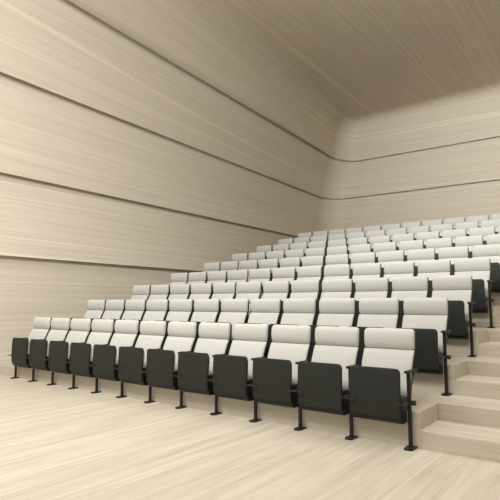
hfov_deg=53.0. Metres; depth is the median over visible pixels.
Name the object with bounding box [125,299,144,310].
cushion
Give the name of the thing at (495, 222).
cushion
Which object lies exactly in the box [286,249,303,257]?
cushion
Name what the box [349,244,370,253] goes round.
cushion
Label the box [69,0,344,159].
wall
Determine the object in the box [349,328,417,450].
seat
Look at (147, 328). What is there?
cushion
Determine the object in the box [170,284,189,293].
cushion
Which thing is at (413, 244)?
cushion
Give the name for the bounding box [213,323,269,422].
seat
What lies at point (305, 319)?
cushion
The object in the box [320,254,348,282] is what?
seat
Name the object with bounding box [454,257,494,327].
seat
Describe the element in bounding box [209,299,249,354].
seat
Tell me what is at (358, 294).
cushion
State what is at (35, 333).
cushion
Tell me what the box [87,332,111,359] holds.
cushion
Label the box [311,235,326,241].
cushion
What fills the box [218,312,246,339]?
cushion
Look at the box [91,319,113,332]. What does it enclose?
cushion
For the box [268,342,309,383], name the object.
cushion
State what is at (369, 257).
cushion
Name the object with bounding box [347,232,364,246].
seat
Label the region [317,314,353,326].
cushion
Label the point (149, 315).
cushion
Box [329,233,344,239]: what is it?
cushion
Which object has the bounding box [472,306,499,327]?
floor
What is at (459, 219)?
cushion
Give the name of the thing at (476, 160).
wall
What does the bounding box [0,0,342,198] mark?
wall
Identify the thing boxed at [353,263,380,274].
cushion
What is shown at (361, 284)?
cushion
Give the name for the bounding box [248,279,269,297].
cushion
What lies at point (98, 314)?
cushion
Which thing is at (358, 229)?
cushion
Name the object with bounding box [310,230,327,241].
seat
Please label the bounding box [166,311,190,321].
cushion
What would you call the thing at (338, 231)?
cushion
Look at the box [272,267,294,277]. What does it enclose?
cushion
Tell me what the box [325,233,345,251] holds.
seat
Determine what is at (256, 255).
cushion
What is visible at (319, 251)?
cushion
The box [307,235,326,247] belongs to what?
seat
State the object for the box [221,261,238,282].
seat
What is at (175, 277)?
cushion
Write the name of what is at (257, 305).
cushion
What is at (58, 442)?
floor
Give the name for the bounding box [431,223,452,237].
seat
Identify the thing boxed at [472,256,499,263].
cushion
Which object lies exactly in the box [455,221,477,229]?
cushion
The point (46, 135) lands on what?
wall
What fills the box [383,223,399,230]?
cushion
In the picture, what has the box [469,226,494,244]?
seat
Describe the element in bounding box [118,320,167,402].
seat
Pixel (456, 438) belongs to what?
step
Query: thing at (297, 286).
cushion
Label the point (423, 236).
cushion
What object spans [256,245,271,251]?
cushion
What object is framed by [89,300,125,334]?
seat
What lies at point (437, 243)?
cushion
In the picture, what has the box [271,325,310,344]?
cushion
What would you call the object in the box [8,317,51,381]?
seat
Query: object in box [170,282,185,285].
cushion
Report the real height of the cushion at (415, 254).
0.193 m
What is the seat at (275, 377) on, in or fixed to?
on the floor at (58, 442)
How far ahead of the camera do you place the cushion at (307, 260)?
10.16 m
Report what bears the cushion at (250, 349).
on the seat at (232, 372)
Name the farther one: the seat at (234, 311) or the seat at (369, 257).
the seat at (369, 257)
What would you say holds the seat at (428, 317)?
on the platform
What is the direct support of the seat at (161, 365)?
on the floor at (58, 442)
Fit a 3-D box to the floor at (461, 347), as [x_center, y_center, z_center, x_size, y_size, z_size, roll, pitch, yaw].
[5.960,1.517,9.713,15.300,0.297,9.837,-5,-8,37]
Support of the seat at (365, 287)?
on the floor at (458, 366)
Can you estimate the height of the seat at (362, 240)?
0.993 m
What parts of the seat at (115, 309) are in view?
backrest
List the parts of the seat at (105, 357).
seat, post, backrest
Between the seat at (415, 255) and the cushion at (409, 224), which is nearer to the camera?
the seat at (415, 255)
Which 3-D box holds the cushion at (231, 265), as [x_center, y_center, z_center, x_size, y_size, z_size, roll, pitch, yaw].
[-0.477,0.358,11.521,0.482,0.193,0.051,-5,-8,37]
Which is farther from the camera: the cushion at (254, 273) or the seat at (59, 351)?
the cushion at (254, 273)
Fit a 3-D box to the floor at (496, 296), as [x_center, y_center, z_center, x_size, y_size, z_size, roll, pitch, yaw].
[6.604,1.014,10.608,15.300,0.297,7.725,-5,-8,37]
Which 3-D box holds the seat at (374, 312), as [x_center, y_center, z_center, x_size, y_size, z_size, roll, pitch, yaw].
[1.465,1.042,5.700,0.633,0.993,0.459,-5,-8,37]
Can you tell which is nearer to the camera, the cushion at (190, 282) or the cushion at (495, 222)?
the cushion at (190, 282)
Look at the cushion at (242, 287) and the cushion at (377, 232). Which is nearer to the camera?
the cushion at (242, 287)
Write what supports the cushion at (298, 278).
on the seat at (310, 272)
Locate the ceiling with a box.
[182,0,499,127]
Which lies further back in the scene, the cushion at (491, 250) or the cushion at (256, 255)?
the cushion at (256, 255)
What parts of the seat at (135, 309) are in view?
backrest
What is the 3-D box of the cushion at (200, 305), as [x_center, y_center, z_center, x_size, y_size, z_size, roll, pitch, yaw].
[-0.664,0.840,7.596,0.482,0.193,0.051,-5,-8,37]
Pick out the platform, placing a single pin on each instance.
(430, 407)
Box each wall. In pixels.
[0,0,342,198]
[0,72,331,238]
[0,172,297,364]
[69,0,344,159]
[331,136,499,234]
[344,89,499,160]
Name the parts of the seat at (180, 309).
seat, backrest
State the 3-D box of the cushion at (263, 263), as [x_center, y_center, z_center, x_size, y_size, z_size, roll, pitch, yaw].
[0.396,0.288,10.854,0.482,0.193,0.051,-5,-8,37]
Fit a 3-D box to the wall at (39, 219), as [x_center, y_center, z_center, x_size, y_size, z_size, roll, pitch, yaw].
[-3.503,0.339,9.979,0.312,3.884,20.850,-5,-8,37]
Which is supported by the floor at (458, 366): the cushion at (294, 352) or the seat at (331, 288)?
the seat at (331, 288)
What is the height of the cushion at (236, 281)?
0.400 m
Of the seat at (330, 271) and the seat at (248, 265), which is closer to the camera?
the seat at (330, 271)
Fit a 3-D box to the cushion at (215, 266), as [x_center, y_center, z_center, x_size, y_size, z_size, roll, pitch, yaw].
[-0.913,0.393,11.854,0.482,0.193,0.051,-5,-8,37]
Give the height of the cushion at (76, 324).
0.193 m
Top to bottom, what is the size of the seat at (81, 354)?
0.993 m
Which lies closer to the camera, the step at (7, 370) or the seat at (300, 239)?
the step at (7, 370)
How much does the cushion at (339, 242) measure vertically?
0.193 m
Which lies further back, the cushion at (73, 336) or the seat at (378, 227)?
the seat at (378, 227)
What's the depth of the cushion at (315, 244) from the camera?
12.56 m
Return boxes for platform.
[17,367,499,448]
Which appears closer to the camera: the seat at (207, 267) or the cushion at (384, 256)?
the cushion at (384, 256)
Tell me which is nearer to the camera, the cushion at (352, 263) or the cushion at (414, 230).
the cushion at (352, 263)
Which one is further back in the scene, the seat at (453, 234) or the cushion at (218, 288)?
the seat at (453, 234)
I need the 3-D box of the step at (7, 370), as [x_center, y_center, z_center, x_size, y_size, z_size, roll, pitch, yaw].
[-3.983,2.087,8.745,0.635,0.148,0.510,-5,-8,37]
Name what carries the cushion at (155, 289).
on the seat at (157, 291)
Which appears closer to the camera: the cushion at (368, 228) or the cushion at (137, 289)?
the cushion at (137, 289)
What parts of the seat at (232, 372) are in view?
seat, backrest, post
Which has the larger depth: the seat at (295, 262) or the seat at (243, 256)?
the seat at (243, 256)
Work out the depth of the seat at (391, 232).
12.43 m
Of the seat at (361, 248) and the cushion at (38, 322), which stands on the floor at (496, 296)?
the seat at (361, 248)
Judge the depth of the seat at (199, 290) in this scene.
9.07 m
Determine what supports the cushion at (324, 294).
on the seat at (331, 288)
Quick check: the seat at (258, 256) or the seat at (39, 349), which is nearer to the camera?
the seat at (39, 349)
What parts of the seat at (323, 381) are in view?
seat, backrest, post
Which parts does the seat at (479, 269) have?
backrest, seat, post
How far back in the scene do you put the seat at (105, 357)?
6.81 m
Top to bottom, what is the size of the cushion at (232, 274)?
0.193 m
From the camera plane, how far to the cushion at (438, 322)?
5.48 m
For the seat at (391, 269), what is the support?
on the floor at (461, 347)
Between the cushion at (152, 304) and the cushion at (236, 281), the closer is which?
the cushion at (152, 304)
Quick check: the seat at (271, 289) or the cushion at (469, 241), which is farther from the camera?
the cushion at (469, 241)
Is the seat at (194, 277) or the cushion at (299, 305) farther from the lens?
the seat at (194, 277)
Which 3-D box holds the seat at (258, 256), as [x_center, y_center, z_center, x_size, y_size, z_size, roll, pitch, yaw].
[0.116,0.529,12.156,0.633,0.993,0.459,-5,-8,37]
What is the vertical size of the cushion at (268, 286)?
0.193 m
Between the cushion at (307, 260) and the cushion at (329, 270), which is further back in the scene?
the cushion at (307, 260)
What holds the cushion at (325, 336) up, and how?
on the seat at (323, 381)
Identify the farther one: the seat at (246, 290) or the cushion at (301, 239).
the cushion at (301, 239)
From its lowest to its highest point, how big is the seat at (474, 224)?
0.993 m
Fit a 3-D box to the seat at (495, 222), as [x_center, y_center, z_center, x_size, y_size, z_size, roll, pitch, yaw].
[5.328,-0.203,10.884,0.633,0.993,0.459,-5,-8,37]
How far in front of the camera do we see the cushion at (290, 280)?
9.25 m
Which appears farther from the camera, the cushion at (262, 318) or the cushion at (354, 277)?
the cushion at (354, 277)
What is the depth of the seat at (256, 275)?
9.62 m
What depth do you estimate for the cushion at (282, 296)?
8.04 m
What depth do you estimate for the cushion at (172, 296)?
9.40 m
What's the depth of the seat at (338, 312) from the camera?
6.19 m
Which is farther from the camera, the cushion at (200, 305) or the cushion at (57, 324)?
the cushion at (57, 324)
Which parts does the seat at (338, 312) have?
seat, backrest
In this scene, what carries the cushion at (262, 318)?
on the seat at (263, 311)
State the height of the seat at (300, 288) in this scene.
0.993 m
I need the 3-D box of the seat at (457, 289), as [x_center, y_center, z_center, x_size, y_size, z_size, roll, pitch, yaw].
[2.517,0.801,6.252,0.563,0.993,0.459,-5,-8,37]
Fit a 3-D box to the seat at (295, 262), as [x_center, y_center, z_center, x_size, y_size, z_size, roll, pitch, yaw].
[0.780,0.631,10.292,0.633,0.993,0.459,-5,-8,37]
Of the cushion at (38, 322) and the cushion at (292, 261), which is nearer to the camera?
the cushion at (38, 322)
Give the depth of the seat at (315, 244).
12.54 m
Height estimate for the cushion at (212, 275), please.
0.193 m
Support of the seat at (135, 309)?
on the platform
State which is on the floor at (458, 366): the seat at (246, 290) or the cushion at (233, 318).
the seat at (246, 290)
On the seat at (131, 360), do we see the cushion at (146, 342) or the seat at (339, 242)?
the cushion at (146, 342)
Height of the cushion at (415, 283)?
0.193 m
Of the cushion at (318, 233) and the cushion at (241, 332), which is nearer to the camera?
the cushion at (241, 332)
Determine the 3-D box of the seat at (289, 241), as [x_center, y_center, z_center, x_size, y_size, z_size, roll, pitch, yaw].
[0.939,0.151,14.239,0.705,0.993,0.459,-5,-8,37]
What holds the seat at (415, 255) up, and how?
on the floor at (482, 320)
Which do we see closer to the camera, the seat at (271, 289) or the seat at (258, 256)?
the seat at (271, 289)
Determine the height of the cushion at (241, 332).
0.193 m
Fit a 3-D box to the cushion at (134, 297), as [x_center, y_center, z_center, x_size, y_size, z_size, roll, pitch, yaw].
[-2.250,1.096,10.031,0.482,0.400,0.164,-5,-8,37]
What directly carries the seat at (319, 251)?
on the floor at (496, 296)
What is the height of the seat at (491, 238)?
0.993 m
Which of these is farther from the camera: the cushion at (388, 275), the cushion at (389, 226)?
the cushion at (389, 226)
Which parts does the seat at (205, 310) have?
seat, backrest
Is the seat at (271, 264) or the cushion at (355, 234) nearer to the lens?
the seat at (271, 264)
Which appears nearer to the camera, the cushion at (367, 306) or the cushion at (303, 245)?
the cushion at (367, 306)
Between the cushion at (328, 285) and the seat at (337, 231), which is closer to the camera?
the cushion at (328, 285)
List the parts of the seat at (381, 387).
seat, backrest, post, armrest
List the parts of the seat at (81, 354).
seat, post, backrest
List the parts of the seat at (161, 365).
seat, post, backrest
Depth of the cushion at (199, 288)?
9.09 m
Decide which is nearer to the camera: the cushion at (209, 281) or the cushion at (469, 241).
the cushion at (469, 241)
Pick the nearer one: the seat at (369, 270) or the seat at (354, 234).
the seat at (369, 270)
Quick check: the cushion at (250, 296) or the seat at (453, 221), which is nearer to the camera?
the cushion at (250, 296)
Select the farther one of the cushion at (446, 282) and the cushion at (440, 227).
the cushion at (440, 227)
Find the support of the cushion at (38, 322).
on the seat at (19, 355)
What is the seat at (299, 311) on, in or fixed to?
on the platform
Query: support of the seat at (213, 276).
on the floor at (461, 347)
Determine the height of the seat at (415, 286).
0.993 m
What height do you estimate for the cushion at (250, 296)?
0.400 m
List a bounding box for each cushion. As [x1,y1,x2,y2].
[28,329,48,339]
[33,317,50,328]
[46,330,67,353]
[51,318,69,330]
[65,331,88,357]
[70,318,90,331]
[84,310,103,318]
[87,300,104,309]
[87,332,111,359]
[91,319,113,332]
[102,310,122,318]
[106,300,123,310]
[110,333,136,362]
[114,320,138,333]
[122,311,143,319]
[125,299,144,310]
[130,295,147,299]
[133,285,149,294]
[135,335,164,365]
[140,320,165,335]
[143,311,166,320]
[146,299,167,310]
[149,294,167,298]
[151,284,168,294]
[163,336,194,369]
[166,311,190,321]
[168,294,187,300]
[168,321,196,337]
[169,299,191,311]
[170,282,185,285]
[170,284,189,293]
[171,273,187,281]
[188,281,204,284]
[189,272,205,280]
[189,294,209,300]
[191,283,211,293]
[191,312,217,321]
[194,299,218,311]
[194,338,228,373]
[199,322,229,339]
[203,262,219,270]
[207,280,224,284]
[208,271,225,280]
[211,293,233,311]
[213,282,234,293]
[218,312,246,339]
[221,261,237,269]
[221,299,247,312]
[227,279,246,294]
[228,270,247,279]
[229,340,266,378]
[232,253,246,260]
[233,323,267,341]
[235,293,259,315]
[237,281,260,292]
[239,260,256,268]
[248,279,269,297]
[248,313,278,324]
[249,252,264,259]
[249,269,270,278]
[251,299,279,312]
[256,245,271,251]
[259,258,277,267]
[261,293,287,300]
[263,281,288,292]
[267,250,283,258]
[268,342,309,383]
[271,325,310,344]
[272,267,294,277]
[272,278,293,283]
[273,244,288,250]
[278,238,292,244]
[280,257,299,266]
[280,313,314,325]
[283,298,315,312]
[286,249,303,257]
[290,242,306,249]
[290,292,317,299]
[291,280,318,292]
[294,237,308,242]
[297,266,321,277]
[297,277,320,280]
[298,232,311,237]
[302,255,322,265]
[306,247,324,255]
[308,241,325,247]
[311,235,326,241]
[311,345,357,389]
[313,230,327,235]
[315,326,358,346]
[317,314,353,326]
[319,298,354,313]
[320,292,350,298]
[322,279,351,291]
[323,276,348,279]
[324,264,349,275]
[326,254,347,263]
[327,246,346,254]
[328,239,345,246]
[329,229,344,234]
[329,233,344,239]
[346,227,361,233]
[347,232,364,239]
[348,237,366,245]
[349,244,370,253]
[350,262,374,268]
[351,252,374,262]
[352,275,379,281]
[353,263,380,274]
[354,291,387,300]
[355,277,387,291]
[357,314,397,327]
[359,298,398,314]
[361,348,413,396]
[364,225,380,232]
[364,328,414,350]
[367,230,384,237]
[370,235,389,243]
[373,242,395,251]
[378,250,403,261]
[378,261,403,267]
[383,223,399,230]
[384,261,413,273]
[384,273,413,280]
[387,228,405,235]
[391,291,427,300]
[392,233,413,242]
[392,276,427,290]
[399,240,422,249]
[402,221,420,228]
[402,315,447,352]
[403,298,447,314]
[407,248,434,259]
[407,259,434,265]
[409,226,428,233]
[416,231,438,240]
[417,272,449,279]
[418,259,449,272]
[423,219,441,226]
[426,238,451,248]
[431,223,452,231]
[432,275,471,289]
[432,290,471,321]
[438,246,467,257]
[438,257,467,263]
[442,229,465,237]
[444,217,464,224]
[454,257,489,271]
[454,271,489,297]
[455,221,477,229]
[455,235,482,246]
[467,215,488,222]
[469,226,494,235]
[472,244,499,256]
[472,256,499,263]
[481,219,499,227]
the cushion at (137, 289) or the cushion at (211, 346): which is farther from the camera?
the cushion at (137, 289)
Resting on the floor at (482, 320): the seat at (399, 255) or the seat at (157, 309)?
the seat at (399, 255)
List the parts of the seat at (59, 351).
seat, post, backrest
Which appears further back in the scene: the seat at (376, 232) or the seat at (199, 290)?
the seat at (376, 232)
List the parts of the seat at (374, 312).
seat, backrest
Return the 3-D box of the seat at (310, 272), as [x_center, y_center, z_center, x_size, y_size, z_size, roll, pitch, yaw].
[1.008,0.768,8.761,0.633,0.993,0.459,-5,-8,37]
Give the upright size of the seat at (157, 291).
0.993 m
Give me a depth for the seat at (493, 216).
12.05 m
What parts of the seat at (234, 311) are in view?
seat, backrest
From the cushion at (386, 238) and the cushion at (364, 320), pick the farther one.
the cushion at (386, 238)
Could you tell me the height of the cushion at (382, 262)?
0.400 m
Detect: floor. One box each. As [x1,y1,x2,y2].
[0,375,499,499]
[412,355,499,394]
[447,327,499,356]
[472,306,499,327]
[488,293,499,305]
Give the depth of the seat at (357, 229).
14.29 m
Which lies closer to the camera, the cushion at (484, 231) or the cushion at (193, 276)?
the cushion at (484, 231)
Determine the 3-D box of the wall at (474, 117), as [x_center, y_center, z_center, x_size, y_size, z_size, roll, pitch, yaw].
[9.177,-4.295,13.865,14.489,1.473,0.336,-5,-8,37]
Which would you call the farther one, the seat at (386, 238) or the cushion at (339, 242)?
the cushion at (339, 242)
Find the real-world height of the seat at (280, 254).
0.993 m
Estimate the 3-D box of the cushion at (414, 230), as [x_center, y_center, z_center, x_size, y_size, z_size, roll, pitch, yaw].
[4.071,-0.475,12.113,0.482,0.193,0.051,-5,-8,37]
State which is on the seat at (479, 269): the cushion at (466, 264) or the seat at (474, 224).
the cushion at (466, 264)
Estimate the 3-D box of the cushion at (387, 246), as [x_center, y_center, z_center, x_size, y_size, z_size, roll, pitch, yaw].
[2.783,-0.060,10.385,0.482,0.193,0.051,-5,-8,37]
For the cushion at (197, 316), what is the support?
on the seat at (205, 310)
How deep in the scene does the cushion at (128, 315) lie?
8.50 m
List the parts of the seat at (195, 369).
seat, backrest, post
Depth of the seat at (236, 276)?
9.93 m
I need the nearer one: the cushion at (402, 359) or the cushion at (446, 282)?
the cushion at (402, 359)
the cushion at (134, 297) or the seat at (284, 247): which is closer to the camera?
the cushion at (134, 297)
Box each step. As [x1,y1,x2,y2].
[0,364,14,376]
[420,420,499,462]
[454,374,499,399]
[479,341,499,357]
[497,317,499,327]
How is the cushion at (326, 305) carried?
on the seat at (338, 312)
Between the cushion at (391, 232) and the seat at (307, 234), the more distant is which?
the seat at (307, 234)
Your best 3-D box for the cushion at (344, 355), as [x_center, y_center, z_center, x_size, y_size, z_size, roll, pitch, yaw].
[0.823,1.159,4.969,0.482,0.400,0.164,-5,-8,37]
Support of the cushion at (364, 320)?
on the seat at (374, 312)
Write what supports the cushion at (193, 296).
on the seat at (199, 290)
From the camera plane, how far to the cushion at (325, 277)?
8.61 m
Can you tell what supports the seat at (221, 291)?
on the floor at (458, 366)
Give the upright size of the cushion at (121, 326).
0.193 m
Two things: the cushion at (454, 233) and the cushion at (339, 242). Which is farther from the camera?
the cushion at (339, 242)
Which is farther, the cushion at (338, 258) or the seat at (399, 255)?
the cushion at (338, 258)
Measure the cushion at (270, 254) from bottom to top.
0.193 m
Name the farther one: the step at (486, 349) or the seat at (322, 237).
the seat at (322, 237)
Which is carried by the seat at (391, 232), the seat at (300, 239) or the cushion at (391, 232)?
the cushion at (391, 232)
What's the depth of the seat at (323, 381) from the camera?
4.81 m
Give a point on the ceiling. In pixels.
(351, 61)
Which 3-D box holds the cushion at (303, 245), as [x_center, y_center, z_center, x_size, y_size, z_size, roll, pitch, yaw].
[1.247,-0.092,12.916,0.482,0.193,0.051,-5,-8,37]
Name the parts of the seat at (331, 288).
seat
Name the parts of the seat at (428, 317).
seat, backrest, post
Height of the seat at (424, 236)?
0.993 m
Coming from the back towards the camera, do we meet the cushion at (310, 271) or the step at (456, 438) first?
the cushion at (310, 271)
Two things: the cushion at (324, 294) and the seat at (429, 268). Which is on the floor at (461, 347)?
the seat at (429, 268)
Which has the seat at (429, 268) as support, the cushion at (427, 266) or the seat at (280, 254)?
the cushion at (427, 266)
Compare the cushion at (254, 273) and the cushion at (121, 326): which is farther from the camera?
the cushion at (254, 273)
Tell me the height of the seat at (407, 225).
0.993 m
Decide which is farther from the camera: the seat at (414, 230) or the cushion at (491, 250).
the seat at (414, 230)
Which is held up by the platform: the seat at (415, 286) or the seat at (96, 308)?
the seat at (96, 308)
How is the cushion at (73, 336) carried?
on the seat at (59, 351)
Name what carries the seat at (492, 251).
on the floor at (482, 320)
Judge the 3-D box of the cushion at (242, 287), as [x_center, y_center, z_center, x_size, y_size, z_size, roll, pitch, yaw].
[-0.020,0.632,8.460,0.482,0.193,0.051,-5,-8,37]
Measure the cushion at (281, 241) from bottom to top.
0.193 m
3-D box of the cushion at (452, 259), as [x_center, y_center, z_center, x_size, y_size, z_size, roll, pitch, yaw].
[3.398,0.329,8.425,0.482,0.400,0.164,-5,-8,37]
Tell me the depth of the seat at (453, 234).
10.55 m
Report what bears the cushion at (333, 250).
on the seat at (333, 250)
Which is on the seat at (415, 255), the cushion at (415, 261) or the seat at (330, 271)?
the cushion at (415, 261)
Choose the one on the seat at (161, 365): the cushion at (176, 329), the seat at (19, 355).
the cushion at (176, 329)
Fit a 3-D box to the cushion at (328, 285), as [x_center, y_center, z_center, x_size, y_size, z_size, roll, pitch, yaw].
[1.288,0.527,7.459,0.482,0.193,0.051,-5,-8,37]
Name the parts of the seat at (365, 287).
seat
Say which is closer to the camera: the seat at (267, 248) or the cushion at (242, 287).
the cushion at (242, 287)
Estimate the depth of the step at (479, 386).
5.04 m
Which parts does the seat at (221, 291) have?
backrest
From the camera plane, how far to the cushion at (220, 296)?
8.72 m
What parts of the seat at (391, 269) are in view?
seat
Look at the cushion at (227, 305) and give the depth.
7.23 m
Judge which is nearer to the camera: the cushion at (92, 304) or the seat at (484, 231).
the cushion at (92, 304)
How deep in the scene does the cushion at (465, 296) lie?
6.34 m
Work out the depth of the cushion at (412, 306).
5.57 m
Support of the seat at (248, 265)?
on the floor at (482, 320)
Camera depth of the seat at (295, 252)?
11.67 m
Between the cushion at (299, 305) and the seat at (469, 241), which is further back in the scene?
the seat at (469, 241)
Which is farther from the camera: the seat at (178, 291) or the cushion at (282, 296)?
the seat at (178, 291)
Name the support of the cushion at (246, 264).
on the seat at (248, 265)
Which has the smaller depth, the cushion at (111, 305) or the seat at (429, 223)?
the cushion at (111, 305)
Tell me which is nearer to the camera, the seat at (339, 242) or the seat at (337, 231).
the seat at (339, 242)
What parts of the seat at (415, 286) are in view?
seat, backrest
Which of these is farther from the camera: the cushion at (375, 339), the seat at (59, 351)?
the seat at (59, 351)
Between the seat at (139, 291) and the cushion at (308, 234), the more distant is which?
the cushion at (308, 234)
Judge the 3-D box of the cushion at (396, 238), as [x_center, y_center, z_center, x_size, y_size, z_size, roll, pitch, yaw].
[3.427,-0.268,11.249,0.482,0.193,0.051,-5,-8,37]
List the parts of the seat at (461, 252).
seat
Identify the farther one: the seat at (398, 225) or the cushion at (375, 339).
the seat at (398, 225)
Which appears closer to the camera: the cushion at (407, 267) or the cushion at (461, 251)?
the cushion at (407, 267)
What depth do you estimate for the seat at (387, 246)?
10.36 m
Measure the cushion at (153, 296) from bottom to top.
0.400 m
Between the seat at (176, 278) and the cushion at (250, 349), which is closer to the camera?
the cushion at (250, 349)
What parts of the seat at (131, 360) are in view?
seat, post, backrest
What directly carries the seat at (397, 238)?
on the floor
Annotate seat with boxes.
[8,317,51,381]
[29,318,71,385]
[48,318,91,388]
[69,319,114,393]
[70,300,105,339]
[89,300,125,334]
[93,320,139,397]
[109,299,146,343]
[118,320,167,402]
[121,285,150,318]
[134,299,168,345]
[142,284,169,319]
[146,321,197,408]
[154,299,193,347]
[165,284,190,320]
[167,273,187,299]
[178,322,231,414]
[179,299,219,350]
[188,272,206,298]
[189,283,212,320]
[203,262,219,282]
[207,271,226,298]
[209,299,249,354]
[211,282,235,321]
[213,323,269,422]
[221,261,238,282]
[227,270,248,298]
[232,253,247,269]
[235,281,261,322]
[239,260,257,281]
[241,299,281,357]
[248,245,271,258]
[248,269,270,298]
[249,252,265,264]
[249,258,278,278]
[250,281,289,323]
[252,325,311,430]
[258,250,284,268]
[262,267,295,294]
[266,244,288,258]
[268,298,316,349]
[270,257,300,280]
[272,238,292,250]
[278,249,303,267]
[279,280,319,323]
[284,242,306,257]
[288,266,321,300]
[289,237,309,249]
[293,232,311,242]
[295,255,323,279]
[298,326,360,439]
[300,247,324,266]
[304,241,326,256]
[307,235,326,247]
[307,298,355,360]
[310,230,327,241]
[314,279,352,324]
[318,264,350,300]
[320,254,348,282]
[323,246,347,269]
[324,239,346,259]
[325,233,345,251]
[327,229,344,244]
[346,227,362,239]
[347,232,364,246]
[347,237,367,254]
[348,244,370,264]
[349,298,399,365]
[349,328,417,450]
[350,252,375,278]
[351,263,380,297]
[353,277,388,325]
[364,225,380,236]
[367,230,384,243]
[370,235,389,251]
[373,242,396,262]
[378,250,404,277]
[383,223,400,234]
[384,261,414,297]
[387,228,406,241]
[391,276,428,327]
[392,233,413,250]
[399,240,423,261]
[399,298,451,395]
[402,221,420,232]
[407,248,434,275]
[409,226,428,239]
[416,231,439,248]
[417,259,450,297]
[423,219,441,231]
[426,238,451,259]
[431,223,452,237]
[432,275,476,356]
[438,246,468,274]
[442,229,466,246]
[444,217,464,229]
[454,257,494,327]
[455,221,478,235]
[455,235,482,257]
[467,215,488,226]
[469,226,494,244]
[472,244,499,292]
[481,219,499,233]
[486,234,499,244]
[491,213,499,219]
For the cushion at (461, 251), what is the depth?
8.50 m
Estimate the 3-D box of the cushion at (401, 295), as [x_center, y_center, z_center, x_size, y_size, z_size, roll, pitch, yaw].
[2.111,0.744,6.697,0.482,0.400,0.164,-5,-8,37]
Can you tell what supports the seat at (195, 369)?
on the floor at (58, 442)
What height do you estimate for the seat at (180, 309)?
0.993 m
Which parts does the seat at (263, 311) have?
backrest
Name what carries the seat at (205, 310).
on the platform
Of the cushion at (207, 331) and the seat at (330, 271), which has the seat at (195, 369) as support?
the cushion at (207, 331)
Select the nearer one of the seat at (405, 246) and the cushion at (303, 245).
the seat at (405, 246)
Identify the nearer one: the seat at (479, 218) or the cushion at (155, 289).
the cushion at (155, 289)
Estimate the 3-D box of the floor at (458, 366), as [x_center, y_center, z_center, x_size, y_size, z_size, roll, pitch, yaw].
[5.638,1.768,9.265,15.300,0.297,10.894,-5,-8,37]
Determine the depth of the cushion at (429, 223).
12.96 m
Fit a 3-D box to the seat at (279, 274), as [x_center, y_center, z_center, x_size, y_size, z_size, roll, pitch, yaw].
[0.572,0.803,9.095,0.633,0.993,0.459,-5,-8,37]
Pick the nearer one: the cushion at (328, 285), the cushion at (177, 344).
the cushion at (177, 344)
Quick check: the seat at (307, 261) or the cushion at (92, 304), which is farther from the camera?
the seat at (307, 261)
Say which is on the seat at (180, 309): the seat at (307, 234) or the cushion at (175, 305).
the cushion at (175, 305)
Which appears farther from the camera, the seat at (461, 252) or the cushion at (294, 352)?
the seat at (461, 252)
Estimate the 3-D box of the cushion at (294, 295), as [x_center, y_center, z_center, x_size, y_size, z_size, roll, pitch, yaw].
[0.802,0.850,7.697,0.482,0.400,0.164,-5,-8,37]
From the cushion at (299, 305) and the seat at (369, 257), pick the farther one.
the seat at (369, 257)
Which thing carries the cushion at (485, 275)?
on the seat at (479, 269)
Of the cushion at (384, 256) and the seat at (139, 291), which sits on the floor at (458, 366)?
the seat at (139, 291)
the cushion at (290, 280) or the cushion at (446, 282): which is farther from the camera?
the cushion at (290, 280)
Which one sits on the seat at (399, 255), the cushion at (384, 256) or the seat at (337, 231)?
the cushion at (384, 256)
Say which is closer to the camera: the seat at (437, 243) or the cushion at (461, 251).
the cushion at (461, 251)
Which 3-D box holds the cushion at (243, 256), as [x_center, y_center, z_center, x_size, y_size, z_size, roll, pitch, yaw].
[-0.269,0.186,12.718,0.482,0.193,0.051,-5,-8,37]
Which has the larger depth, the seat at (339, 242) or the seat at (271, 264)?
the seat at (339, 242)
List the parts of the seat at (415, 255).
seat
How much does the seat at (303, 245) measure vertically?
0.993 m
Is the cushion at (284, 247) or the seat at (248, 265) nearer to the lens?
the seat at (248, 265)
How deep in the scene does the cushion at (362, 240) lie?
11.90 m
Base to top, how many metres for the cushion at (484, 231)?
0.193 m
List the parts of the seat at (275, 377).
seat, backrest, post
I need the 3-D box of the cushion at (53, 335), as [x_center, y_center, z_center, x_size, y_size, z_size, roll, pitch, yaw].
[-3.101,1.476,7.970,0.482,0.400,0.164,-5,-8,37]
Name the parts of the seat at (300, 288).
seat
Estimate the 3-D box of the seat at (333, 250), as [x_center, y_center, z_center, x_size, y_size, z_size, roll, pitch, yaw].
[1.860,0.388,10.823,0.633,0.993,0.459,-5,-8,37]
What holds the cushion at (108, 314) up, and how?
on the seat at (115, 309)
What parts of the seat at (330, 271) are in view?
seat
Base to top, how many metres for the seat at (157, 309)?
0.993 m
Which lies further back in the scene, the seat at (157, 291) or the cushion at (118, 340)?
the seat at (157, 291)
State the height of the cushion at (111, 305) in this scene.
0.193 m
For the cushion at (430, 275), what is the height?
0.400 m
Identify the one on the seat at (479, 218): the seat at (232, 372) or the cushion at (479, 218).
the cushion at (479, 218)
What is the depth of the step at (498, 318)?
6.85 m
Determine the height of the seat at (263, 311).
0.993 m

